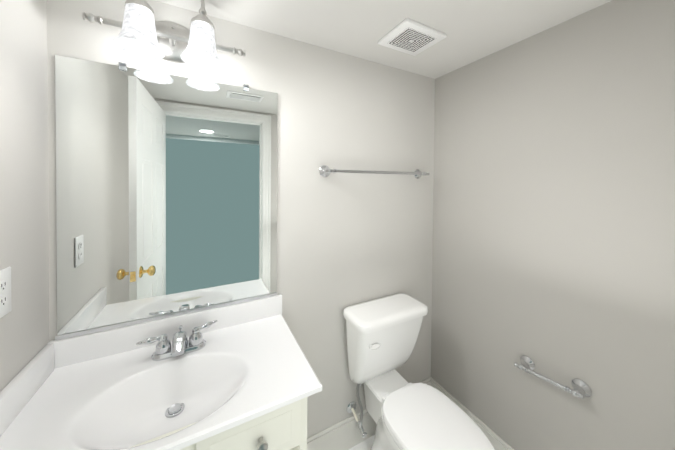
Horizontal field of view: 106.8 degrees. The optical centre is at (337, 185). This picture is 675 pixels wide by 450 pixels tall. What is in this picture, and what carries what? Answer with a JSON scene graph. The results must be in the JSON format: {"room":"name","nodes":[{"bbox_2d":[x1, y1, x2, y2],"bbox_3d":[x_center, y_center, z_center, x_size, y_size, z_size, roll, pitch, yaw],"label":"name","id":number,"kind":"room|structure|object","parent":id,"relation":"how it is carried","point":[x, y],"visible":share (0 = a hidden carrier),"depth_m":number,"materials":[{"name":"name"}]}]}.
{"room":"bathroom","nodes":[
{"label":"bathroom","id":0,"kind":"room"},
{"bbox_2d":[0,0,49,391],"bbox_3d":[-0.675,0.384,0.183,0.100,2.150,1.620,0,1,-28],"label":"wall","id":1,"kind":"structure","parent":0,"point":[24,256],"depth_m":0.72,"materials":[{"name":"paint"}]},
{"bbox_2d":[0,266,10,317],"bbox_3d":[-0.850,0.275,0.634,0.008,0.120,0.072,0,1,-28],"label":"electrical outlet plate","id":2,"kind":"object","parent":1,"relation":"attached to","point":[5,291],"visible":1,"depth_m":0.64,"materials":[{"name":"white plastic"}]},
{"bbox_2d":[47,0,434,437],"bbox_3d":[-0.186,0.372,1.297,2.000,2.150,0.100,0,1,-28],"label":"wall","id":3,"kind":"structure","parent":0,"point":[344,240],"depth_m":1.31,"materials":[{"name":"paint"}]},
{"bbox_2d":[82,0,245,70],"bbox_3d":[-0.586,-0.579,0.898,0.490,0.262,0.203,0,1,-28],"label":"sconce","id":4,"kind":"object","parent":3,"relation":"attached to","point":[143,34],"visible":1,"depth_m":0.87,"materials":[{"name":"white glass"}]},
{"bbox_2d":[55,55,277,339],"bbox_3d":[-0.610,0.038,1.005,0.744,0.960,0.012,0,1,-28],"label":"mirror","id":5,"kind":"object","parent":3,"relation":"attached to","point":[166,195],"visible":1,"depth_m":0.96,"materials":[{"name":"clear glass"}]},
{"bbox_2d":[307,377,430,449],"bbox_3d":[0.164,1.365,1.435,1.050,0.165,0.014,0,1,-28],"label":"baseboard","id":6,"kind":"structure","parent":3,"relation":"attached to","point":[345,434],"depth_m":1.36,"materials":[{"name":"white paint"}]},
{"bbox_2d":[319,165,429,178],"bbox_3d":[0.239,-0.071,1.413,0.714,0.062,0.074,0,1,-28],"label":"towel bar","id":7,"kind":"object","parent":3,"relation":"attached to","point":[325,171],"visible":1,"depth_m":1.33,"materials":[{"name":"silver metal"}]},
{"bbox_2d":[348,435,374,449],"bbox_3d":[0.497,1.525,-0.225,3.000,0.100,3.470,0,1,-28],"label":"floor","id":8,"kind":"structure","parent":0,"point":[366,444],"depth_m":1.40,"materials":[{"name":"tile"}]},
{"bbox_2d":[0,294,321,449],"bbox_3d":[-0.505,0.987,0.808,0.782,0.929,0.491,0,1,-28],"label":"bathroom vanity","id":9,"kind":"object","parent":8,"relation":"on","point":[240,376],"visible":1,"depth_m":0.79,"materials":[{"name":"white paint"}]},
{"bbox_2d":[136,320,217,417],"bbox_3d":[-0.555,0.633,0.875,0.252,0.207,0.179,0,1,-28],"label":"faucet","id":10,"kind":"object","parent":9,"relation":"on","point":[179,378],"depth_m":0.86,"materials":[{"name":"silver metal"}]},
{"bbox_2d":[343,293,494,449],"bbox_3d":[0.370,1.054,1.143,0.448,0.800,0.711,0,1,-28],"label":"toilet","id":11,"kind":"object","parent":8,"relation":"on","point":[382,335],"visible":1,"depth_m":1.23,"materials":[{"name":"white ceramic"}]},
{"bbox_2d":[155,0,611,78],"bbox_3d":[0.517,-0.725,-0.258,3.000,0.100,3.470,0,1,-28],"label":"ceiling","id":12,"kind":"structure","parent":0,"point":[474,30],"depth_m":1.06,"materials":[{"name":"paint"}]},
{"bbox_2d":[378,18,446,55],"bbox_3d":[0.349,-0.688,1.183,0.242,0.018,0.200,0,1,-28],"label":"fan","id":13,"kind":"object","parent":12,"relation":"attached to","point":[410,37],"visible":1,"depth_m":1.16,"materials":[{"name":"white plastic"}]},
{"bbox_2d":[431,0,674,449],"bbox_3d":[1.008,0.386,1.065,0.100,2.150,1.620,0,1,-28],"label":"wall","id":14,"kind":"structure","parent":0,"point":[553,257],"depth_m":1.06,"materials":[{"name":"paint"}]},
{"bbox_2d":[431,377,513,449],"bbox_3d":[0.949,1.378,1.053,0.014,0.165,1.420,0,1,-28],"label":"baseboard","id":15,"kind":"structure","parent":14,"relation":"attached to","point":[496,441],"depth_m":1.36,"materials":[{"name":"white paint"}]},
{"bbox_2d":[514,355,591,399],"bbox_3d":[0.905,0.823,1.076,0.070,0.085,0.252,0,1,-28],"label":"towel bar","id":16,"kind":"object","parent":14,"relation":"attached to","point":[581,389],"visible":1,"depth_m":1.02,"materials":[{"name":"silver metal"}]}
]}

